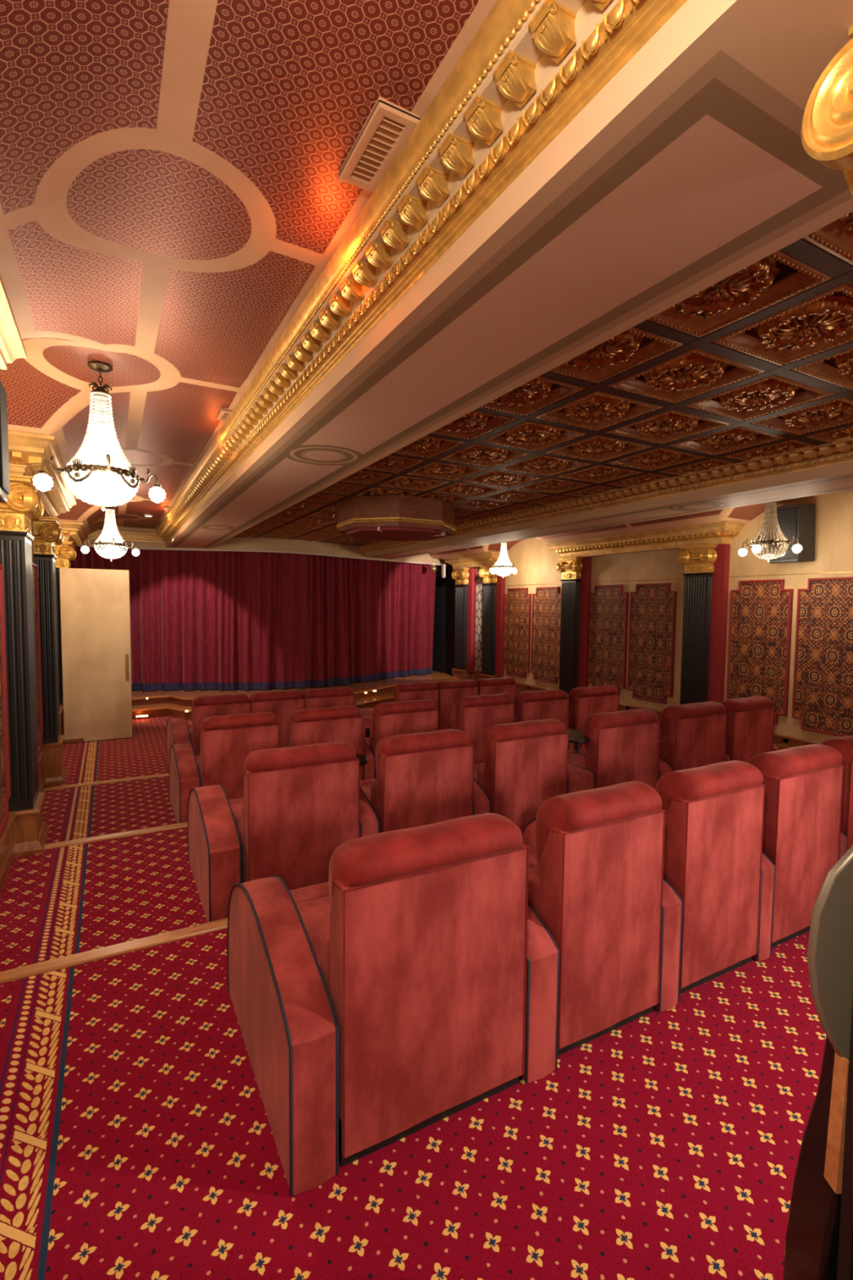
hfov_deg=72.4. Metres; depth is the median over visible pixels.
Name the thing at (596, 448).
coffer
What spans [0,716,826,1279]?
floor
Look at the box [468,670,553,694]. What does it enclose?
baseboard
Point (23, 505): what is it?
fluted pilaster
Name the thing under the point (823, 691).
fabric panel
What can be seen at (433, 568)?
spotlight
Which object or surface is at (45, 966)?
step nosing
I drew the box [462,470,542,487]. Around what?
coffer
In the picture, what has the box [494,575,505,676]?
trim
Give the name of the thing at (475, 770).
seat cushion
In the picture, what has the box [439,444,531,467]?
coffer
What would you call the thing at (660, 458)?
coffer
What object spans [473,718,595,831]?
seat
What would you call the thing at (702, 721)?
pillow
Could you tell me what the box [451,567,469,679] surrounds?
fluted pilaster
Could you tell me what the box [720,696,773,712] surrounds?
pillow
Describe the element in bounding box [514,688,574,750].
seat
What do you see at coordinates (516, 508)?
coffer
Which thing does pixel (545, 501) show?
coffer
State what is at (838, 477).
trim
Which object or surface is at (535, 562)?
wall
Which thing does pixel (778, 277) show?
coffer
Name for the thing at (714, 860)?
seat
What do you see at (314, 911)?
seat cushion
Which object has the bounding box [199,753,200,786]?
cushion
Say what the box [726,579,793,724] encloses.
fabric panel
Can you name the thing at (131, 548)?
trim
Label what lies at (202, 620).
stage curtain
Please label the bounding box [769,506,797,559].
grille
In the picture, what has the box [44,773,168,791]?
step nosing
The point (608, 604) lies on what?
fabric panel
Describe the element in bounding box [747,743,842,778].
pillow
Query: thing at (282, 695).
headrest cover
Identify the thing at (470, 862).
pillow
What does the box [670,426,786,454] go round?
coffer
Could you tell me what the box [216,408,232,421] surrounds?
ceiling vent
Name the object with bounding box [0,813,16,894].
baseboard
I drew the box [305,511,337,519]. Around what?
coffer
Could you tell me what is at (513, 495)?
coffer
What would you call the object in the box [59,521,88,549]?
entablature
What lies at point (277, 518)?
coffer
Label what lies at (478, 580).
fabric panel
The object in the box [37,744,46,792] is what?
baseboard
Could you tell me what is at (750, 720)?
seat
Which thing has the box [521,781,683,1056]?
seat
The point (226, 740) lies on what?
seat
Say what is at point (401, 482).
coffer
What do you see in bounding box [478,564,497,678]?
fluted pilaster
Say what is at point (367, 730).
outlet plate
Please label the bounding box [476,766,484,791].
cushion
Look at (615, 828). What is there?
pillow
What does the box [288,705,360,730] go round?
pillow
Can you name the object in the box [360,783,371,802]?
seat cushion
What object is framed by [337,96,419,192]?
ceiling vent
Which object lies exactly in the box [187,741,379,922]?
seat
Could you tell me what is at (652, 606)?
fabric panel
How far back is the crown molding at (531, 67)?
1.56 m
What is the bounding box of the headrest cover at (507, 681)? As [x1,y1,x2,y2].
[475,676,515,686]
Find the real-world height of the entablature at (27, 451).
0.252 m
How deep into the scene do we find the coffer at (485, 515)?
7.77 m
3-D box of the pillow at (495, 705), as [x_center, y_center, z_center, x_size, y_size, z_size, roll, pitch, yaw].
[0.618,0.763,6.194,0.648,0.372,0.240,-1,4,-28]
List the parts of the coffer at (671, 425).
coffer panel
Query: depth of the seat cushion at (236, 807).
3.65 m
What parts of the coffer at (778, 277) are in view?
coffer panel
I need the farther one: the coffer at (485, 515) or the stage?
the stage
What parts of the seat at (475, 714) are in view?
backrest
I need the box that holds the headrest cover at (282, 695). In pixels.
[248,690,302,702]
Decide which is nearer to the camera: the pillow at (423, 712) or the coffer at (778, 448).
the coffer at (778, 448)
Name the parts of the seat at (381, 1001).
armrest, backrest, armrest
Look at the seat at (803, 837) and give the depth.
2.86 m
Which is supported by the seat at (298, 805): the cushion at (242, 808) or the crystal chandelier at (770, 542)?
the cushion at (242, 808)
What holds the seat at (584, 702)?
on the floor
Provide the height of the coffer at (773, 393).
0.084 m
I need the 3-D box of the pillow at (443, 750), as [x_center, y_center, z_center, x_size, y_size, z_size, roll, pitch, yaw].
[-0.018,0.783,3.797,0.652,0.374,0.238,-1,4,-28]
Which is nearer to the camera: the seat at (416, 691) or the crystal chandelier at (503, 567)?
the seat at (416, 691)
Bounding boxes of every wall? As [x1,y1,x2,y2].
[30,520,59,703]
[80,526,448,565]
[432,491,852,742]
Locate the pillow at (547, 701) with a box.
[514,688,567,714]
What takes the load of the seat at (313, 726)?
on the floor
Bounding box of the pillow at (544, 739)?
[483,718,565,759]
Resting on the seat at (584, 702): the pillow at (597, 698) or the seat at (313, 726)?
the pillow at (597, 698)
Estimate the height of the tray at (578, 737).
0.156 m
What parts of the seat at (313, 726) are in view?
backrest, armrest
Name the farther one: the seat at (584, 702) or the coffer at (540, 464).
the seat at (584, 702)
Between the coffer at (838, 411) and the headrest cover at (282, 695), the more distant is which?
the headrest cover at (282, 695)
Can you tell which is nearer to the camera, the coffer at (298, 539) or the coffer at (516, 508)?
the coffer at (516, 508)
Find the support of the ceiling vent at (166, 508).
in the ceiling at (172, 196)
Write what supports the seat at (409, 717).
on the floor
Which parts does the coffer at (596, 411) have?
coffer panel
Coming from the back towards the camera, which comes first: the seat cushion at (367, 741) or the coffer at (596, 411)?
the seat cushion at (367, 741)
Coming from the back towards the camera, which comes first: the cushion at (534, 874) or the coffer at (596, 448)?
the coffer at (596, 448)
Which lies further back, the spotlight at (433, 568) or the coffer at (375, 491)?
the spotlight at (433, 568)
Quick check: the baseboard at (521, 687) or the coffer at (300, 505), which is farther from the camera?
the baseboard at (521, 687)
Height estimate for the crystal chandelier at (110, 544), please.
0.810 m
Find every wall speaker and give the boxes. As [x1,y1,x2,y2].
[0,380,9,502]
[769,503,815,563]
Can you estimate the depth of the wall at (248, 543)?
10.90 m
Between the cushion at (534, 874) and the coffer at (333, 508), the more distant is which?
the coffer at (333, 508)
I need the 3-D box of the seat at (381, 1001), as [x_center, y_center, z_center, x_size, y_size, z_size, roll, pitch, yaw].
[-0.182,1.042,2.243,0.963,0.945,1.014,-1,4,-28]
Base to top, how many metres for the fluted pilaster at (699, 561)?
2.730 m
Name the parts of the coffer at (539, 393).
coffer panel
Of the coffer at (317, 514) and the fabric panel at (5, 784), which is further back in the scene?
the coffer at (317, 514)
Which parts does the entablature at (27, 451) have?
architrave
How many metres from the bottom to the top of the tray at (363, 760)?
0.156 m
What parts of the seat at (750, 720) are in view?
backrest, armrest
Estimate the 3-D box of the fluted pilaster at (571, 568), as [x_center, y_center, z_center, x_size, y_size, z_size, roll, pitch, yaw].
[2.519,-0.009,10.264,0.282,2.850,0.528,-1,4,-28]
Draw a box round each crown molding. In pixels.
[155,0,687,542]
[360,435,852,553]
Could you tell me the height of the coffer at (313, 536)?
0.084 m
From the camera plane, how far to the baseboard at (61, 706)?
8.17 m
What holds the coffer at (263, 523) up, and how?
attached to the wall at (248, 543)
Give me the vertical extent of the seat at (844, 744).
0.945 m
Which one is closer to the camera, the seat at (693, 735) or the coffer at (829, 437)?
the coffer at (829, 437)
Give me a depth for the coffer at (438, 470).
5.30 m
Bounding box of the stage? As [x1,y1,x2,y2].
[131,671,461,719]
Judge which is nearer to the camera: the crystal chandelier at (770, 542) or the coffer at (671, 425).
the coffer at (671, 425)
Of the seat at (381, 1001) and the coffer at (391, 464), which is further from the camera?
the coffer at (391, 464)
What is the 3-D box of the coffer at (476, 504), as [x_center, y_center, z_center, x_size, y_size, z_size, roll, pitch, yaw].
[0.686,-1.643,6.973,0.544,0.084,0.549,-1,4,-28]
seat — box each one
[166,693,250,765]
[168,711,280,823]
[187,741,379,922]
[226,813,559,1196]
[248,690,304,746]
[280,705,375,780]
[302,686,373,737]
[360,728,490,832]
[363,699,438,778]
[393,681,439,722]
[436,679,478,729]
[438,693,515,764]
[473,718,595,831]
[475,676,516,719]
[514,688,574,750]
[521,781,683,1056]
[568,684,619,749]
[568,708,672,788]
[654,760,775,994]
[659,701,730,771]
[720,696,779,762]
[747,743,848,947]
[820,734,852,850]
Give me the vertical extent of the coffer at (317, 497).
0.084 m
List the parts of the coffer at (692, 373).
coffer panel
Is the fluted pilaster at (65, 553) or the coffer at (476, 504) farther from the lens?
the fluted pilaster at (65, 553)
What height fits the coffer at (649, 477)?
0.084 m
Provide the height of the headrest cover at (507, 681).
0.372 m
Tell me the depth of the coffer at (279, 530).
9.71 m
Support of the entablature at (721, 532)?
attached to the wall at (535, 562)
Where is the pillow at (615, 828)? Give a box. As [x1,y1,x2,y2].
[534,781,662,873]
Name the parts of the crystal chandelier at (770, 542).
lamp shade, arm, lamp shade, arm, lamp shade, arm, lamp shade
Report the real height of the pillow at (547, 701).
0.374 m
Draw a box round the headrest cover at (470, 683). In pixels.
[436,679,476,688]
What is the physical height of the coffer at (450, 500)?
0.084 m
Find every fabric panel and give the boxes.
[0,564,10,835]
[31,562,43,755]
[473,571,483,672]
[502,587,531,678]
[530,586,561,684]
[587,584,628,695]
[626,582,676,703]
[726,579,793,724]
[791,577,852,736]
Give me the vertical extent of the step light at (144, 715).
0.032 m
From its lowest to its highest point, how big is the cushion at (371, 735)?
0.480 m
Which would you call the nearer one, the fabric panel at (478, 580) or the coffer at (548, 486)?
the coffer at (548, 486)
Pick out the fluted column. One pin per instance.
(827, 124)
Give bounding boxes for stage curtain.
[70,546,435,691]
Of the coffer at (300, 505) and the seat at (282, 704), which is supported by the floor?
the seat at (282, 704)
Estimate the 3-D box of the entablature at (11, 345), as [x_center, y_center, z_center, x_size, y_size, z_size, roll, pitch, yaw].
[-0.837,-1.003,0.437,0.414,0.252,4.680,-1,4,-28]
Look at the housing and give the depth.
6.55 m
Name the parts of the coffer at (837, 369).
coffer panel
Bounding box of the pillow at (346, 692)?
[302,686,353,698]
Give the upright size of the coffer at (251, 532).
0.084 m
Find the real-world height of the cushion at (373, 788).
0.480 m
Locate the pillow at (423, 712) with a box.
[373,699,436,725]
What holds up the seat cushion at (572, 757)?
on the seat at (624, 746)
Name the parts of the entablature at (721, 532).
architrave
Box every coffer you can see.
[234,533,256,537]
[239,529,265,534]
[247,525,274,531]
[254,520,285,527]
[257,535,292,539]
[263,532,301,537]
[265,515,296,522]
[272,527,312,533]
[275,509,311,516]
[282,523,324,529]
[287,502,325,511]
[292,537,325,542]
[293,517,337,525]
[299,534,337,539]
[301,493,343,503]
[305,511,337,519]
[318,482,365,495]
[320,505,337,512]
[322,539,356,544]
[338,470,393,484]
[352,542,375,545]
[355,487,420,496]
[364,455,424,473]
[378,475,450,491]
[393,435,464,458]
[404,462,485,480]
[417,493,471,504]
[431,410,516,439]
[431,483,502,497]
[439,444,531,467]
[453,498,515,510]
[453,517,482,524]
[454,507,485,516]
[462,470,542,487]
[469,511,509,519]
[480,376,586,415]
[480,421,587,451]
[482,489,550,502]
[497,503,541,512]
[500,454,591,475]
[516,478,592,493]
[527,495,577,505]
[535,391,662,431]
[546,435,652,462]
[548,327,684,383]
[557,465,644,483]
[562,485,620,497]
[605,409,731,444]
[607,473,672,487]
[608,348,764,403]
[608,448,706,471]
[647,250,832,337]
[658,458,736,475]
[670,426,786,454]
[684,374,835,421]
[711,284,852,365]
[724,440,816,461]
[751,396,852,435]
[791,348,852,390]
[802,211,852,265]
[805,425,852,443]
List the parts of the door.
push plate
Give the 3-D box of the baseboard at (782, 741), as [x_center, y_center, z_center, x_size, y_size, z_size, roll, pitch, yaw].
[4.385,1.278,7.110,0.065,0.220,2.000,-1,4,-28]
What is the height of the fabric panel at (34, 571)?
1.788 m
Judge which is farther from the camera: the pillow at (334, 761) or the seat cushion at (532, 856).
the pillow at (334, 761)
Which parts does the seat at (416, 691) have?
backrest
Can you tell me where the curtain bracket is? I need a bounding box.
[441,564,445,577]
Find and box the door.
[59,568,132,743]
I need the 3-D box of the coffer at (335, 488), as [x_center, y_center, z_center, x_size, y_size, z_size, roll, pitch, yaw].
[-0.975,-1.605,6.072,0.544,0.084,0.549,-1,4,-28]
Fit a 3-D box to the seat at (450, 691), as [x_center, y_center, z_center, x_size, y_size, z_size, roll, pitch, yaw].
[0.245,1.021,8.642,0.638,0.945,0.953,-1,4,-28]
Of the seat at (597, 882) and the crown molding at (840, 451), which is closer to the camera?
the seat at (597, 882)
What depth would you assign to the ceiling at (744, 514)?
8.28 m
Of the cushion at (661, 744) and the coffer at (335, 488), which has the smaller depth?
the cushion at (661, 744)
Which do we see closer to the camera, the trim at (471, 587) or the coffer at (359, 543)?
the coffer at (359, 543)
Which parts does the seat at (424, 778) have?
backrest, armrest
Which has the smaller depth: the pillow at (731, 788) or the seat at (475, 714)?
the pillow at (731, 788)
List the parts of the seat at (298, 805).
armrest, backrest, armrest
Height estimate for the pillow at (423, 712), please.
0.372 m
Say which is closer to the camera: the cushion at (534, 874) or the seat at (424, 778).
the cushion at (534, 874)
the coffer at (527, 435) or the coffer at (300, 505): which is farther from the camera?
the coffer at (300, 505)
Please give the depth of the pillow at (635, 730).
4.53 m
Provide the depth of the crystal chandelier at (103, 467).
3.24 m
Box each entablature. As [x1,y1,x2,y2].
[0,275,26,369]
[7,430,76,517]
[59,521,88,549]
[441,551,500,568]
[546,520,746,558]
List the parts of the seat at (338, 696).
backrest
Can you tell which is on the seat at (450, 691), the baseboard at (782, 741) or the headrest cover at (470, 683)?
the headrest cover at (470, 683)
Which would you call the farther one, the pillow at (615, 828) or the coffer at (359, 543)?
the coffer at (359, 543)
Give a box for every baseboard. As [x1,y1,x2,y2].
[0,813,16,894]
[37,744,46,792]
[59,703,63,743]
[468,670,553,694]
[618,702,662,721]
[773,733,822,750]
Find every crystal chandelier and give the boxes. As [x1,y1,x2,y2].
[32,361,165,511]
[80,505,139,560]
[489,542,516,577]
[738,501,802,561]
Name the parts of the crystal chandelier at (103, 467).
lamp shade, arm, crown, chain, lamp shade, arm, lamp shade, arm, lamp shade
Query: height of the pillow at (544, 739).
0.374 m
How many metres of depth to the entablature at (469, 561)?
12.64 m
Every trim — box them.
[77,544,448,565]
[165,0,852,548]
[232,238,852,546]
[365,461,852,559]
[466,567,475,671]
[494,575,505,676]
[505,571,852,586]
[577,556,591,687]
[707,543,730,702]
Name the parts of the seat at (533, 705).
backrest, armrest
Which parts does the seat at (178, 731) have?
armrest, backrest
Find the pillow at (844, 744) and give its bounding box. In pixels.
[820,734,852,760]
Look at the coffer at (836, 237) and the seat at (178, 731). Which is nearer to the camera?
the coffer at (836, 237)
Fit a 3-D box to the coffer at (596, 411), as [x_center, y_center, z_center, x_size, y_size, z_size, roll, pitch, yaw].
[1.061,-1.437,3.627,0.544,0.084,0.549,-1,4,-28]
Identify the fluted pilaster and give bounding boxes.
[0,474,48,857]
[32,516,67,786]
[54,541,76,742]
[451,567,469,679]
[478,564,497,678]
[555,556,583,697]
[677,543,718,704]
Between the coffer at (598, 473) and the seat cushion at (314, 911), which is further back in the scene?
the coffer at (598, 473)
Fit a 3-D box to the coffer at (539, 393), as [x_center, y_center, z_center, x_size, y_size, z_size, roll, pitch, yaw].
[0.516,-1.424,3.331,0.544,0.084,0.549,-1,4,-28]
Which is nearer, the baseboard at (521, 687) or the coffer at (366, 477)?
the coffer at (366, 477)
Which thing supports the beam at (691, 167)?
attached to the wall at (248, 543)
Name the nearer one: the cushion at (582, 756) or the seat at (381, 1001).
the seat at (381, 1001)
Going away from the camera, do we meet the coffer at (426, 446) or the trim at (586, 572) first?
the coffer at (426, 446)
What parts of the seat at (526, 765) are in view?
backrest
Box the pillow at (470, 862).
[328,813,522,909]
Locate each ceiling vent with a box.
[163,506,169,510]
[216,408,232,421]
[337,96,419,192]
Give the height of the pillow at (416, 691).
0.372 m
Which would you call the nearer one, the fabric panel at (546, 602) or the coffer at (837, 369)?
the coffer at (837, 369)
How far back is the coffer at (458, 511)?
7.54 m
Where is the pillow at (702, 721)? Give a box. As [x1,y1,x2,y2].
[659,701,725,741]
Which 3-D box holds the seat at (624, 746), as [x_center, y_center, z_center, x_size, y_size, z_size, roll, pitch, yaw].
[1.436,1.009,5.048,0.844,0.945,1.013,-1,4,-28]
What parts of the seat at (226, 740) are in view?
armrest, backrest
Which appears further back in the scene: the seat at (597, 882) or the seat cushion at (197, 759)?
the seat cushion at (197, 759)
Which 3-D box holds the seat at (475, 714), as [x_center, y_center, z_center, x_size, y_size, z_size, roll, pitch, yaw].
[0.462,1.028,6.571,0.724,0.946,1.014,-1,4,-28]
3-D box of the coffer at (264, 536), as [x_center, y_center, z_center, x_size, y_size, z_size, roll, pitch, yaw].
[-2.815,-1.906,10.752,0.544,0.084,0.549,-1,4,-28]
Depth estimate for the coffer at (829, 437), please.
4.07 m
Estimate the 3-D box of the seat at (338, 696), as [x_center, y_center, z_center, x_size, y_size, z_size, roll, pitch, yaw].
[-1.167,1.053,7.876,1.244,0.946,0.953,-1,4,-28]
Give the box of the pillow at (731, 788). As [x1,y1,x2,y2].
[654,760,763,816]
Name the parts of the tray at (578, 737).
post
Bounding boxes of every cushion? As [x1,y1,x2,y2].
[195,758,199,771]
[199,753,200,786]
[230,803,242,875]
[240,803,244,882]
[295,896,330,968]
[320,927,329,995]
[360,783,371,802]
[364,739,369,746]
[369,733,373,752]
[370,782,376,813]
[473,768,477,781]
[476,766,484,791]
[528,844,537,870]
[528,867,540,917]
[568,753,577,765]
[577,751,586,768]
[659,739,663,758]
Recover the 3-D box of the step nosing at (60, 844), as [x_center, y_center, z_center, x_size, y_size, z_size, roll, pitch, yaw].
[0.612,1.420,6.012,7.650,0.032,0.087,-1,4,-28]
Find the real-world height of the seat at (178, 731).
0.945 m
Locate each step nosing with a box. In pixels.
[0,917,227,983]
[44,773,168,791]
[44,822,187,849]
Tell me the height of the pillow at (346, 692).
0.372 m
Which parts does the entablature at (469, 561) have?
architrave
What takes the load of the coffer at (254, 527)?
attached to the wall at (248, 543)
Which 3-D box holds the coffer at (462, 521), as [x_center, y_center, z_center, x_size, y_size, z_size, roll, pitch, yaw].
[0.551,-1.725,8.319,0.352,0.084,0.549,-1,4,-28]
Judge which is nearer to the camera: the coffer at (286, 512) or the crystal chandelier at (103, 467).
the crystal chandelier at (103, 467)
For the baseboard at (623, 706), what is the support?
attached to the wall at (535, 562)
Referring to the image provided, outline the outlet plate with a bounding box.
[365,728,369,737]
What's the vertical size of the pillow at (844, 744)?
0.374 m
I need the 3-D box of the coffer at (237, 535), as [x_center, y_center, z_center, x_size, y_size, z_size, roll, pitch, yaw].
[-3.360,-1.894,10.457,0.544,0.084,0.549,-1,4,-28]
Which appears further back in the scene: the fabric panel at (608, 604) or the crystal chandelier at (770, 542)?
the fabric panel at (608, 604)
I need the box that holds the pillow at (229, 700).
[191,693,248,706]
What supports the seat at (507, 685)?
on the floor
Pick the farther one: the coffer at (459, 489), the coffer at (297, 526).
the coffer at (297, 526)
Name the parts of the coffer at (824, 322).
coffer panel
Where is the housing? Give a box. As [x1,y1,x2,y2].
[336,494,455,541]
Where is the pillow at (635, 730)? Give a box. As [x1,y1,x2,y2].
[583,708,657,751]
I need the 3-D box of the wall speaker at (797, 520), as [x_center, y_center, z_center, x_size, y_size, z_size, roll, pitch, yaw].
[4.303,-1.245,6.876,0.332,0.660,0.416,-5,6,-28]
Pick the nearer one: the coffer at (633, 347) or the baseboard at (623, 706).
the coffer at (633, 347)
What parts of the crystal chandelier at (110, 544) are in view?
lamp shade, arm, crown, lamp shade, lamp shade, arm, lamp shade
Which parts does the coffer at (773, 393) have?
coffer panel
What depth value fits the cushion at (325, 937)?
1.81 m
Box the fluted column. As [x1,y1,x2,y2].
[800,25,852,1279]
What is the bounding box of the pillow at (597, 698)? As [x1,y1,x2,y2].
[568,684,617,711]
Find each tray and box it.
[355,754,367,765]
[565,729,591,743]
[565,729,591,753]
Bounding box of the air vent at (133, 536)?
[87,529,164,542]
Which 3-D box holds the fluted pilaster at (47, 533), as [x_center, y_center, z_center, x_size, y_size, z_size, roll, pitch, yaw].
[-3.924,0.117,6.112,0.242,2.730,0.518,-1,4,-28]
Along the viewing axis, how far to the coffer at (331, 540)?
11.35 m
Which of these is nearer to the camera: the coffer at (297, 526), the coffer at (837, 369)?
the coffer at (837, 369)
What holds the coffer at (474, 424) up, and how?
attached to the wall at (248, 543)
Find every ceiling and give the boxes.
[0,0,497,536]
[428,489,852,559]
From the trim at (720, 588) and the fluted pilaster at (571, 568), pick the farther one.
the fluted pilaster at (571, 568)
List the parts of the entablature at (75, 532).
architrave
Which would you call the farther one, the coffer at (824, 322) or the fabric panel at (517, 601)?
the fabric panel at (517, 601)
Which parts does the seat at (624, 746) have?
backrest, armrest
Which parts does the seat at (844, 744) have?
backrest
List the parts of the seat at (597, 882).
backrest, armrest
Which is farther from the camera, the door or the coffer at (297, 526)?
the coffer at (297, 526)
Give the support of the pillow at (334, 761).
on the seat at (298, 805)
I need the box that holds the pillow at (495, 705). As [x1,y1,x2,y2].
[456,693,512,718]
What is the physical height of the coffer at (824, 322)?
0.084 m
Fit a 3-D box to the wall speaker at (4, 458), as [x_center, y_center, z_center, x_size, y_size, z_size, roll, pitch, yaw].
[-2.127,-0.970,2.770,0.202,0.580,0.295,-1,4,-28]
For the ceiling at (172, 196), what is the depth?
1.81 m
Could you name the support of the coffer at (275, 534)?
attached to the wall at (248, 543)
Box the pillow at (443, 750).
[375,728,471,771]
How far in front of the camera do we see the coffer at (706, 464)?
5.01 m
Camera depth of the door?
8.34 m
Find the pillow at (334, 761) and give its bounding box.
[243,741,356,780]
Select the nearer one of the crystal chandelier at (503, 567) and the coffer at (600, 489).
the coffer at (600, 489)
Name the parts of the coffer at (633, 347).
coffer panel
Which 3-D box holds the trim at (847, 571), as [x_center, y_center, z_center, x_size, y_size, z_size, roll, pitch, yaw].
[3.289,-0.927,9.100,0.006,0.008,6.930,-1,4,-28]
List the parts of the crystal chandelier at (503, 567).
lamp shade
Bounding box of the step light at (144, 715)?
[135,714,147,717]
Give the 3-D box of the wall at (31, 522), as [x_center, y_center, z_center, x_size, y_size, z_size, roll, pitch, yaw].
[-3.318,-0.006,4.523,0.200,3.900,14.900,-1,4,-28]
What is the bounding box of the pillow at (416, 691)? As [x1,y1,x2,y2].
[393,681,437,699]
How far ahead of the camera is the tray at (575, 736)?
4.53 m
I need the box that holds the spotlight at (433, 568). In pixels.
[430,563,436,572]

